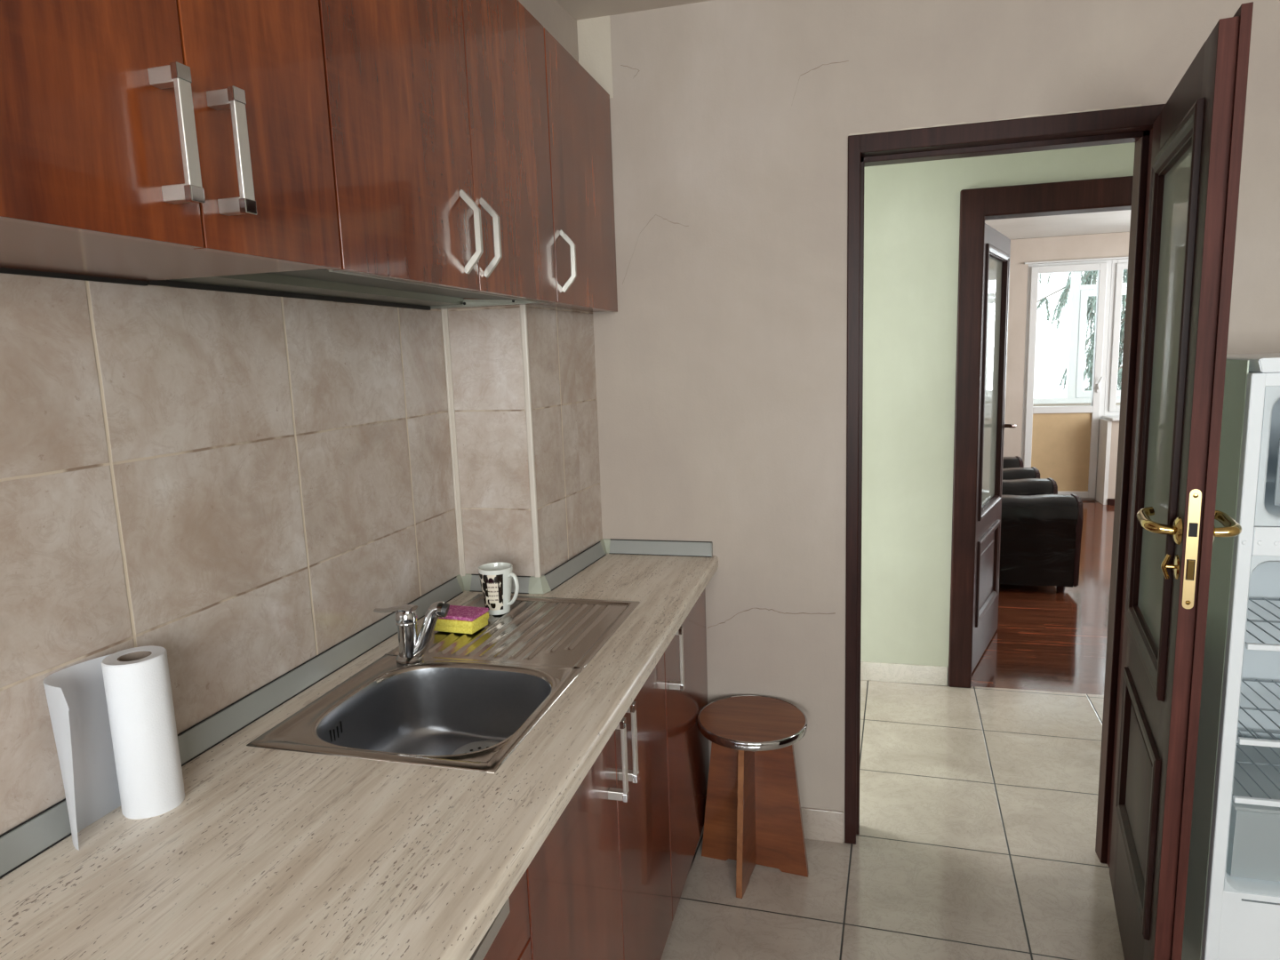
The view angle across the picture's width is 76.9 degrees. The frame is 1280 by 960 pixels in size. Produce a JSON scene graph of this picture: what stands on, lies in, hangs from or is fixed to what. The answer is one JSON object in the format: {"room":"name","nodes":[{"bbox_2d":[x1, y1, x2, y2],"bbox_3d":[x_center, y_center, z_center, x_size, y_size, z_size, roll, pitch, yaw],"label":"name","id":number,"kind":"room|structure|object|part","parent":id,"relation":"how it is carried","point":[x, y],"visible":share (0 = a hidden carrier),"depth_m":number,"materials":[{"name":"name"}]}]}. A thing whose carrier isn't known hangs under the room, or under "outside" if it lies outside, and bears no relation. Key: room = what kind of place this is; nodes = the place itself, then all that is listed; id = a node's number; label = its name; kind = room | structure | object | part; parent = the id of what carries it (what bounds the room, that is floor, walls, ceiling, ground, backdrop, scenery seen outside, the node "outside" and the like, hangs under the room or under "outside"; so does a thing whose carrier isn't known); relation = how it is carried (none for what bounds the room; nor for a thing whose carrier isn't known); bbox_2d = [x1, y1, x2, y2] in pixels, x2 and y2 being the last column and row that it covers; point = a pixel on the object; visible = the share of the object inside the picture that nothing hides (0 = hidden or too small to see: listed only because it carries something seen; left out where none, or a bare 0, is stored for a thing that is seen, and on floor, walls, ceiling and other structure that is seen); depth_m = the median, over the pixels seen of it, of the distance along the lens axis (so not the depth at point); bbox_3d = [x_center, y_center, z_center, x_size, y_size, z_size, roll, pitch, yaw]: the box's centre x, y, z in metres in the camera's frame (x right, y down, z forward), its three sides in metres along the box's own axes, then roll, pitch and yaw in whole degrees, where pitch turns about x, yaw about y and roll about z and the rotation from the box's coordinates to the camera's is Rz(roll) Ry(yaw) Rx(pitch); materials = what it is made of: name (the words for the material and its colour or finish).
{"room":"kitchen","nodes":[
{"label":"kitchen","id":0,"kind":"room"},
{"bbox_2d":[518,0,578,62],"bbox_3d":[-0.321,-0.070,2.322,0.262,2.455,0.433,0,9,15],"label":"wall pier","id":1,"kind":"object","parent":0,"point":[550,14],"visible":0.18,"depth_m":2.19,"materials":[{"name":"beige paint"}]},
{"bbox_2d":[520,304,541,577],"bbox_3d":[-0.280,-0.073,2.073,0.016,0.746,0.011,0,9,15],"label":"trim","id":2,"kind":"structure","parent":1,"relation":"attached to","point":[523,308],"depth_m":2.06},
{"bbox_2d":[555,0,711,20],"bbox_3d":[0.291,-1.051,0.154,2.830,0.100,4.070,0,9,15],"label":"ceiling","id":3,"kind":"structure","parent":0,"point":[578,9],"depth_m":2.22,"materials":[{"name":"paint"}]},
{"bbox_2d":[660,499,1124,959],"bbox_3d":[2.115,1.007,3.186,5.950,0.100,10.150,0,9,15],"label":"floor","id":4,"kind":"structure","parent":0,"point":[872,898],"depth_m":2.50,"materials":[{"name":"tile"}]},
{"bbox_2d":[469,870,531,959],"bbox_3d":[-0.506,0.974,0.848,0.596,0.853,0.853,0,9,15],"label":"base cabinet","id":5,"kind":"object","parent":4,"relation":"on","point":[507,938],"visible":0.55,"depth_m":1.08,"materials":[{"name":"brown laminate"}]},
{"bbox_2d":[0,553,718,959],"bbox_3d":[-0.412,0.456,1.238,0.627,0.036,2.708,0,9,15],"label":"countertop","id":6,"kind":"structure","parent":5,"relation":"on","point":[266,853],"depth_m":1.04,"materials":[{"name":"laminate"}]},
{"bbox_2d":[43,645,184,850],"bbox_3d":[-0.718,0.356,1.104,0.086,0.222,0.147,4,11,34],"label":"paper towel roll","id":7,"kind":"object","parent":6,"relation":"on","point":[112,716],"visible":1,"depth_m":1.10,"materials":[{"name":"white paper"}]},
{"bbox_2d":[0,538,712,879],"bbox_3d":[-0.636,0.407,1.345,0.506,0.044,2.778,3,10,27],"label":"strip","id":8,"kind":"object","parent":6,"relation":"on","point":[30,838],"visible":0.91,"depth_m":1.54,"materials":[{"name":"grey metal"}]},
{"bbox_2d":[373,600,449,663],"bbox_3d":[-0.470,0.312,1.668,0.156,0.118,0.055,-3,9,-7],"label":"mixer tap","id":9,"kind":"object","parent":6,"relation":"on","point":[412,647],"visible":1,"depth_m":1.66,"materials":[{"name":"silver metal"}]},
{"bbox_3d":[-0.506,0.265,1.666,0.088,0.016,0.036,0,9,15],"label":"lever","id":10,"kind":"part","parent":9,"relation":"part of","materials":[{"name":"silver metal"}]},
{"bbox_3d":[-0.441,0.310,1.670,0.077,0.116,0.034,-3,9,-7],"label":"spout","id":11,"kind":"part","parent":9,"relation":"part of","materials":[{"name":"silver metal"}]},
{"bbox_2d":[246,593,639,773],"bbox_3d":[-0.318,0.445,1.673,0.441,0.160,0.846,0,9,15],"label":"sink","id":12,"kind":"object","parent":6,"relation":"in","point":[471,700],"visible":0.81,"depth_m":1.63,"materials":[{"name":"metal"}]},
{"bbox_2d":[316,667,550,755],"bbox_3d":[-0.356,0.480,1.462,0.364,0.157,0.360,0,9,15],"label":"basin","id":13,"kind":"object","parent":12,"relation":"in","point":[397,711],"depth_m":1.61,"materials":[{"name":"metal"}]},
{"bbox_2d":[433,605,488,633],"bbox_3d":[-0.412,0.320,1.853,0.108,0.040,0.077,1,9,20],"label":"sponge","id":14,"kind":"object","parent":12,"relation":"on","point":[464,620],"visible":0.8,"depth_m":1.82,"materials":[{"name":"yellow plastic"}]},
{"bbox_2d":[478,562,519,615],"bbox_3d":[-0.346,0.265,1.956,0.083,0.112,0.094,-7,10,-28],"label":"coffee mug","id":15,"kind":"object","parent":12,"relation":"on","point":[495,578],"visible":0.98,"depth_m":1.93,"materials":[{"name":"ceramic"}]},
{"bbox_3d":[-0.306,0.263,1.940,0.034,0.083,0.012,2,10,25],"label":"handle","id":16,"kind":"part","parent":15,"relation":"part of","materials":[{"name":"white ceramic"}]},
{"bbox_3d":[-0.204,0.539,0.895,0.041,0.020,0.243,0,9,15],"label":"handle","id":17,"kind":"part","parent":5,"relation":"part of","materials":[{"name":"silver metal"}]},
{"bbox_3d":[-0.268,0.868,0.766,0.018,0.301,0.853,0,9,15],"label":"drawer","id":18,"kind":"part","parent":5,"relation":"part of","materials":[{"name":"brown wood"}]},
{"bbox_2d":[526,653,672,959],"bbox_3d":[-0.288,0.842,1.661,0.594,0.853,0.844,0,9,15],"label":"base cabinet","id":19,"kind":"object","parent":4,"relation":"on","point":[599,883],"visible":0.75,"depth_m":1.54,"materials":[{"name":"brown laminate"}]},
{"bbox_3d":[-0.101,0.841,1.392,0.018,0.773,0.426,0,9,15],"label":"door","id":20,"kind":"part","parent":19,"relation":"part of","materials":[{"name":"brown wood"}]},
{"bbox_3d":[-0.043,0.517,1.495,0.037,0.159,0.016,0,9,15],"label":"handle","id":21,"kind":"part","parent":19,"relation":"part of","materials":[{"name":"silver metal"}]},
{"bbox_3d":[-0.025,0.507,1.562,0.037,0.159,0.016,0,9,15],"label":"handle","id":22,"kind":"part","parent":19,"relation":"part of","materials":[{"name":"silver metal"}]},
{"bbox_3d":[0.008,0.775,1.795,0.018,0.773,0.416,0,9,15],"label":"door","id":23,"kind":"part","parent":19,"relation":"part of","materials":[{"name":"brown wood"}]},
{"bbox_2d":[664,589,709,920],"bbox_3d":[0.009,0.734,2.297,0.351,0.853,0.548,0,9,15],"label":"base cabinet","id":24,"kind":"object","parent":4,"relation":"on","point":[685,656],"visible":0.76,"depth_m":2.20,"materials":[{"name":"brown laminate"}]},
{"bbox_3d":[0.088,0.438,1.982,0.037,0.159,0.016,0,9,15],"label":"handle","id":25,"kind":"part","parent":24,"relation":"part of","materials":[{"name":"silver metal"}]},
{"bbox_2d":[696,695,808,898],"bbox_3d":[0.330,0.911,2.355,0.320,0.463,0.320,0,9,15],"label":"round stool","id":26,"kind":"object","parent":4,"relation":"on","point":[753,813],"visible":1,"depth_m":2.33,"materials":[{"name":"brown wood"}]},
{"bbox_3d":[0.330,0.922,2.357,0.017,0.440,0.320,2,9,23],"label":"cross panel","id":27,"kind":"part","parent":26,"relation":"part of","materials":[{"name":"brown wood"}]},
{"bbox_3d":[0.322,0.694,2.322,0.304,0.022,0.304,0,9,15],"label":"seat","id":28,"kind":"part","parent":26,"relation":"part of","materials":[{"name":"brown wood"}]},
{"bbox_3d":[0.330,0.922,2.357,0.320,0.440,0.017,1,9,21],"label":"cross panel","id":29,"kind":"part","parent":26,"relation":"part of","materials":[{"name":"brown wood"}]},
{"bbox_2d":[1002,456,1039,479],"bbox_3d":[2.571,0.004,6.362,0.894,0.886,0.891,0,9,15],"label":"armchair","id":30,"kind":"object","parent":4,"relation":"on","point":[1012,467],"visible":0.19,"depth_m":5.91,"materials":[{"name":"black leather"}]},
{"bbox_3d":[2.654,0.054,6.675,0.835,0.592,0.264,0,9,15],"label":"armrest","id":31,"kind":"part","parent":30,"relation":"part of","materials":[{"name":"black leather"}]},
{"bbox_3d":[2.494,0.151,6.079,0.835,0.592,0.264,0,9,15],"label":"armrest","id":32,"kind":"part","parent":30,"relation":"part of","materials":[{"name":"black leather"}]},
{"bbox_3d":[3.071,0.080,6.568,0.034,0.540,0.265,0,9,15],"label":"arm","id":33,"kind":"part","parent":30,"relation":"part of","materials":[{"name":"black leather"}]},
{"bbox_3d":[2.911,0.177,5.972,0.034,0.540,0.265,0,9,15],"label":"arm","id":34,"kind":"part","parent":30,"relation":"part of","materials":[{"name":"black leather"}]},
{"bbox_2d":[999,477,1083,592],"bbox_3d":[2.275,0.184,5.261,0.894,0.886,0.891,0,9,15],"label":"armchair","id":35,"kind":"object","parent":4,"relation":"on","point":[1042,528],"visible":0.56,"depth_m":4.82,"materials":[{"name":"black leather"}]},
{"bbox_3d":[2.358,0.234,5.573,0.835,0.592,0.264,0,9,15],"label":"armrest","id":36,"kind":"part","parent":35,"relation":"part of","materials":[{"name":"black leather"}]},
{"bbox_3d":[2.775,0.259,5.466,0.034,0.540,0.265,0,9,15],"label":"arm","id":37,"kind":"part","parent":35,"relation":"part of","materials":[{"name":"black leather"}]},
{"bbox_3d":[2.615,0.356,4.870,0.034,0.540,0.265,0,9,15],"label":"arm","id":38,"kind":"part","parent":35,"relation":"part of","materials":[{"name":"black leather"}]},
{"bbox_2d":[1181,352,1279,959],"bbox_3d":[1.562,0.443,1.859,0.548,1.454,0.483,0,9,15],"label":"refrigerator","id":39,"kind":"object","parent":4,"relation":"on","point":[1232,907],"visible":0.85,"depth_m":1.75,"materials":[{"name":"white metal"}]},
{"bbox_3d":[1.302,0.428,1.942,0.003,1.425,0.454,0,9,15],"label":"panel","id":40,"kind":"part","parent":39,"relation":"part of","materials":[{"name":"grey metal"}]},
{"bbox_3d":[1.537,-0.260,1.741,0.537,0.028,0.463,0,9,15],"label":"panel","id":41,"kind":"part","parent":39,"relation":"part of","materials":[{"name":"white plastic"}]},
{"bbox_3d":[1.564,0.770,1.873,0.456,0.161,0.377,0,9,15],"label":"crisper drawer","id":42,"kind":"part","parent":39,"relation":"part of","materials":[{"name":"plastic"}]},
{"bbox_2d":[1232,728,1279,799],"bbox_3d":[1.564,0.667,1.871,0.461,0.006,0.364,0,9,15],"label":"wire shelf","id":43,"kind":"object","parent":39,"relation":"attached to","point":[1257,768],"depth_m":1.88,"materials":[{"name":"grey metal"}]},
{"bbox_2d":[1232,736,1279,814],"bbox_3d":[1.565,0.684,1.856,0.478,0.006,0.362,0,9,15],"label":"glass shelf","id":44,"kind":"object","parent":39,"relation":"attached to","point":[1257,768],"depth_m":1.85,"materials":[{"name":"glass"}]},
{"bbox_3d":[1.517,0.696,1.695,0.466,0.012,0.012,0,9,15],"label":"shelf trim","id":45,"kind":"part","parent":39,"relation":"part of","materials":[{"name":"white plastic"}]},
{"bbox_2d":[1237,679,1279,740],"bbox_3d":[1.559,0.534,1.850,0.461,0.006,0.364,0,9,15],"label":"wire shelf","id":46,"kind":"object","parent":39,"relation":"attached to","point":[1243,680],"depth_m":1.88,"materials":[{"name":"grey metal"}]},
{"bbox_3d":[1.512,0.562,1.675,0.466,0.012,0.012,0,9,15],"label":"shelf trim","id":47,"kind":"part","parent":39,"relation":"part of","materials":[{"name":"white plastic"}]},
{"bbox_2d":[1245,597,1279,643],"bbox_3d":[1.552,0.323,1.818,0.461,0.006,0.364,0,9,15],"label":"wire shelf","id":48,"kind":"object","parent":39,"relation":"attached to","point":[1251,599],"depth_m":1.85,"materials":[{"name":"grey metal"}]},
{"bbox_3d":[1.505,0.352,1.642,0.466,0.012,0.012,0,9,15],"label":"shelf trim","id":49,"kind":"part","parent":39,"relation":"part of","materials":[{"name":"white plastic"}]},
{"bbox_2d":[1254,386,1279,526],"bbox_3d":[1.538,-0.077,1.753,0.496,0.282,0.416,0,9,15],"label":"freezer","id":50,"kind":"object","parent":39,"relation":"in","point":[1267,421],"depth_m":1.63,"materials":[{"name":"plastic"}]},
{"bbox_2d":[576,0,1279,841],"bbox_3d":[0.847,-0.099,2.252,2.830,2.455,0.046,0,9,15],"label":"wall","id":51,"kind":"structure","parent":0,"point":[721,363],"depth_m":2.29,"materials":[{"name":"beige paint"}]},
{"bbox_2d":[800,807,843,842],"bbox_3d":[0.428,1.064,2.527,0.406,0.101,0.009,0,9,15],"label":"baseboard","id":52,"kind":"structure","parent":51,"relation":"attached to","point":[819,824],"depth_m":2.49,"materials":[{"name":"tile"}]},
{"bbox_2d":[848,104,1141,135],"bbox_3d":[0.898,-0.926,2.080,0.701,0.007,0.004,0,9,15],"label":"trim","id":53,"kind":"structure","parent":51,"relation":"attached to","point":[1139,105],"depth_m":2.07,"materials":[{"name":"paint"}]},
{"bbox_2d":[844,104,1165,867],"bbox_3d":[0.980,0.090,2.275,0.772,2.066,0.111,0,9,15],"label":"door frame","id":54,"kind":"structure","parent":51,"relation":"attached to","point":[1135,124],"depth_m":2.19,"materials":[{"name":"brown wood"}]},
{"bbox_2d":[1109,1,1253,959],"bbox_3d":[1.167,0.166,1.806,0.160,2.028,0.734,2,10,25],"label":"door","id":55,"kind":"structure","parent":51,"relation":"in","point":[1198,132],"depth_m":1.57,"materials":[{"name":"brown wood"}]},
{"bbox_3d":[1.173,0.717,1.862,0.065,0.398,0.517,2,10,25],"label":"panel moulding","id":56,"kind":"part","parent":55,"relation":"part of","materials":[{"name":"brown wood"}]},
{"bbox_3d":[1.000,0.079,1.580,0.050,0.030,0.143,0,9,14],"label":"lever handle","id":57,"kind":"part","parent":55,"relation":"part of","materials":[{"name":"gold metal"}]},
{"bbox_3d":[1.151,-0.159,1.746,0.067,1.135,0.525,2,10,25],"label":"glass moulding","id":58,"kind":"part","parent":55,"relation":"part of","materials":[{"name":"brown wood"}]},
{"bbox_3d":[1.144,-0.161,1.748,0.004,1.040,0.463,2,10,25],"label":"glass pane","id":59,"kind":"part","parent":55,"relation":"part of","materials":[{"name":"clear glass"}]},
{"bbox_3d":[1.010,0.128,1.476,0.018,0.225,0.003,2,10,25],"label":"lock plate","id":60,"kind":"part","parent":55,"relation":"part of","materials":[{"name":"gold metal"}]},
{"bbox_3d":[1.110,0.083,1.530,0.050,0.030,0.143,4,11,35],"label":"lever handle","id":61,"kind":"part","parent":55,"relation":"part of","materials":[{"name":"gold metal"}]},
{"bbox_2d":[860,142,1135,685],"bbox_3d":[1.363,-0.299,3.437,4.350,2.455,0.050,0,9,15],"label":"wall","id":62,"kind":"structure","parent":0,"point":[912,210],"depth_m":3.44,"materials":[{"name":"green paint"}]},
{"bbox_2d":[860,661,947,686],"bbox_3d":[0.404,0.868,3.854,1.998,0.088,0.009,0,9,15],"label":"baseboard","id":63,"kind":"structure","parent":62,"relation":"attached to","point":[869,670],"depth_m":3.64,"materials":[{"name":"tile"}]},
{"bbox_2d":[984,209,1130,239],"bbox_3d":[3.655,-1.928,5.097,4.000,0.097,4.800,0,9,15],"label":"ceiling","id":64,"kind":"structure","parent":0,"point":[1116,221],"depth_m":6.71,"materials":[{"name":"white paint"}]},
{"bbox_2d":[1003,232,1129,498],"bbox_3d":[4.263,-1.018,7.467,3.640,2.455,0.450,0,9,15],"label":"wall","id":65,"kind":"structure","parent":0,"point":[1108,244],"depth_m":7.52,"materials":[{"name":"white paint"}]},
{"bbox_2d":[1023,262,1107,497],"bbox_3d":[3.983,-0.905,7.583,0.635,2.175,0.108,0,9,15],"label":"balcony door","id":66,"kind":"structure","parent":65,"relation":"in","point":[1060,442],"depth_m":7.64,"materials":[{"name":"white plastic"}]},
{"bbox_3d":[4.007,-0.265,7.698,0.515,0.755,0.015,0,9,15],"label":"panel","id":67,"kind":"part","parent":66,"relation":"part of","materials":[{"name":"beige wood"}]},
{"bbox_3d":[4.259,-0.885,7.478,0.047,0.148,0.044,0,9,15],"label":"handle","id":68,"kind":"part","parent":66,"relation":"part of","materials":[{"name":"white plastic"}]},
{"bbox_2d":[1021,259,1111,499],"bbox_3d":[4.000,-0.915,7.623,0.698,2.222,0.060,0,9,15],"label":"door frame","id":69,"kind":"structure","parent":65,"relation":"attached to","point":[1109,261],"depth_m":7.51,"materials":[{"name":"white plastic"}]},
{"bbox_2d":[1024,256,1127,263],"bbox_3d":[4.686,-2.006,7.204,2.300,0.014,0.028,0,9,15],"label":"trim","id":70,"kind":"structure","parent":65,"relation":"attached to","point":[1084,260],"depth_m":7.38,"materials":[{"name":"white plastic"}]},
{"bbox_2d":[1095,418,1111,504],"bbox_3d":[4.303,-0.173,7.493,0.034,0.776,0.261,0,9,15],"label":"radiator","id":71,"kind":"structure","parent":65,"relation":"attached to","point":[1105,425],"depth_m":7.43,"materials":[{"name":"white metal"}]},
{"bbox_2d":[1107,498,1114,504],"bbox_3d":[5.030,0.206,7.218,1.515,0.060,0.013,0,9,15],"label":"baseboard","id":72,"kind":"structure","parent":65,"relation":"attached to","point":[1110,501],"depth_m":7.40,"materials":[{"name":"brown wood"}]},
{"bbox_2d":[1102,258,1127,421],"bbox_3d":[5.017,-1.268,7.135,1.535,1.446,0.360,0,9,15],"label":"window","id":73,"kind":"structure","parent":65,"relation":"in","point":[1111,411],"depth_m":7.42,"materials":[{"name":"white plastic"}]},
{"bbox_3d":[5.034,-0.562,7.213,1.535,0.026,0.300,0,9,15],"label":"sill","id":74,"kind":"part","parent":73,"relation":"part of","materials":[{"name":"white plastic"}]},
{"bbox_2d":[1032,402,1119,406],"bbox_3d":[5.226,-0.410,8.680,4.400,0.860,0.130,0,9,15],"label":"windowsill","id":75,"kind":"structure","parent":0,"point":[1116,404],"depth_m":8.72,"materials":[{"name":"white paint"}]},
{"bbox_2d":[1033,271,1127,404],"bbox_3d":[5.152,-1.574,8.432,4.430,1.520,0.080,0,9,15],"label":"window","id":76,"kind":"structure","parent":75,"relation":"in","point":[1075,394],"depth_m":8.56,"materials":[{"name":"white plastic"}]},
{"bbox_3d":[-0.954,0.195,0.739,0.138,2.455,3.860,0,9,15],"label":"wall","id":77,"kind":"structure","parent":0,"visible":0},
{"bbox_2d":[0,0,341,286],"bbox_3d":[-0.632,-0.554,0.876,0.378,0.614,0.492,0,9,15],"label":"upper cabinet","id":78,"kind":"object","parent":77,"relation":"attached to","point":[141,141],"visible":1,"depth_m":0.84,"materials":[{"name":"brown laminate"}]},
{"bbox_3d":[-0.525,-0.536,0.721,0.018,0.610,0.242,0,9,15],"label":"door","id":79,"kind":"part","parent":78,"relation":"part of","materials":[{"name":"brown wood"}]},
{"bbox_3d":[-0.472,-0.350,0.821,0.037,0.131,0.016,0,9,15],"label":"handle","id":80,"kind":"part","parent":78,"relation":"part of","materials":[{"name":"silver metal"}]},
{"bbox_3d":[-0.453,-0.362,0.893,0.037,0.131,0.016,0,9,15],"label":"handle","id":81,"kind":"part","parent":78,"relation":"part of","materials":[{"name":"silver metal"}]},
{"bbox_3d":[-0.462,-0.574,0.956,0.018,0.610,0.243,0,9,15],"label":"door","id":82,"kind":"part","parent":78,"relation":"part of","materials":[{"name":"brown wood"}]},
{"bbox_2d":[0,272,602,834],"bbox_3d":[-0.743,0.119,1.152,0.238,0.865,2.973,1,9,20],"label":"backsplash","id":83,"kind":"structure","parent":77,"relation":"attached to","point":[233,484],"depth_m":1.40,"materials":[{"name":"tile"}]},
{"bbox_2d":[147,268,549,310],"bbox_3d":[-0.478,-0.374,1.564,0.322,0.035,0.838,0,9,15],"label":"extractor hood","id":84,"kind":"object","parent":77,"relation":"attached to","point":[322,284],"visible":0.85,"depth_m":1.49,"materials":[{"name":"grey metal"}]},
{"bbox_3d":[-0.477,-0.370,1.564,0.320,0.026,0.838,0,9,15],"label":"plate","id":85,"kind":"part","parent":84,"relation":"part of","materials":[{"name":"silver metal"}]},
{"bbox_2d":[318,0,556,302],"bbox_3d":[-0.462,-0.659,1.511,0.376,0.610,0.836,0,9,15],"label":"upper cabinet","id":86,"kind":"object","parent":77,"relation":"attached to","point":[437,109],"visible":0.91,"depth_m":1.38,"materials":[{"name":"brown laminate"}]},
{"bbox_3d":[-0.376,-0.627,1.278,0.018,0.610,0.422,0,9,15],"label":"door","id":87,"kind":"part","parent":86,"relation":"part of","materials":[{"name":"brown wood"}]},
{"bbox_3d":[-0.304,-0.448,1.453,0.039,0.147,0.008,0,9,15],"label":"handle","id":88,"kind":"part","parent":86,"relation":"part of","materials":[{"name":"metal"}]},
{"bbox_3d":[-0.284,-0.460,1.530,0.039,0.147,0.008,0,9,15],"label":"handle","id":89,"kind":"part","parent":86,"relation":"part of","materials":[{"name":"metal"}]},
{"bbox_3d":[-0.268,-0.692,1.677,0.018,0.610,0.408,0,9,15],"label":"door","id":90,"kind":"part","parent":86,"relation":"part of","materials":[{"name":"brown wood"}]},
{"bbox_2d":[440,308,465,577],"bbox_3d":[-0.489,-0.073,2.123,0.016,0.746,0.007,0,9,15],"label":"trim","id":91,"kind":"structure","parent":77,"relation":"attached to","point":[444,312],"depth_m":2.12,"materials":[{"name":"white tile"}]},
{"bbox_2d":[435,27,617,311],"bbox_3d":[-0.289,-0.764,2.155,0.376,0.610,0.509,0,9,15],"label":"upper cabinet","id":92,"kind":"object","parent":77,"relation":"attached to","point":[580,133],"visible":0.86,"depth_m":2.07,"materials":[{"name":"brown laminate"}]},
{"bbox_3d":[-0.173,-0.527,1.940,0.039,0.147,0.008,0,9,15],"label":"handle","id":93,"kind":"part","parent":92,"relation":"part of","materials":[{"name":"metal"}]},
{"bbox_3d":[-0.150,-0.763,2.118,0.018,0.610,0.507,0,9,15],"label":"door","id":94,"kind":"part","parent":92,"relation":"part of","materials":[{"name":"brown wood"}]},
{"bbox_3d":[3.094,-0.298,3.040,4.000,2.455,0.080,0,9,15],"label":"wall","id":95,"kind":"structure","parent":0,"visible":0},
{"bbox_2d":[971,223,1016,672],"bbox_3d":[1.643,-0.146,3.825,0.175,1.995,0.740,4,10,32],"label":"door","id":96,"kind":"structure","parent":95,"relation":"in","point":[992,425],"depth_m":3.87,"materials":[{"name":"brown wood"}]},
{"bbox_3d":[1.663,0.437,3.915,0.064,0.405,0.540,4,10,33],"label":"panel moulding","id":97,"kind":"part","parent":96,"relation":"part of","materials":[{"name":"brown wood"}]},
{"bbox_3d":[1.634,-0.452,3.778,0.005,1.145,0.500,4,10,33],"label":"glass pane","id":98,"kind":"part","parent":96,"relation":"part of","materials":[{"name":"clear glass"}]},
{"bbox_3d":[1.633,-0.454,3.778,0.064,1.210,0.560,4,10,33],"label":"glass moulding","id":99,"kind":"part","parent":96,"relation":"part of","materials":[{"name":"brown wood"}]},
{"bbox_3d":[1.832,-0.269,4.008,0.068,0.028,0.127,4,10,33],"label":"lever handle","id":100,"kind":"part","parent":96,"relation":"part of","materials":[{"name":"silver metal"}]},
{"bbox_2d":[947,176,1133,687],"bbox_3d":[1.802,-0.136,3.376,0.928,2.122,0.152,0,9,15],"label":"door frame","id":101,"kind":"structure","parent":95,"relation":"attached to","point":[977,205],"depth_m":3.34,"materials":[{"name":"brown wood"}]},
{"label":"outside","id":102,"kind":"structure","parent":0,"visible":0},
{"bbox_2d":[1037,269,1127,391],"bbox_3d":[7.292,-0.544,11.797,3.314,12.002,3.903,-6,10,-25],"label":"fir tree","id":103,"kind":"object","parent":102,"point":[1088,276],"visible":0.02,"depth_m":11.48,"materials":[{"name":"green plant"}]}
]}

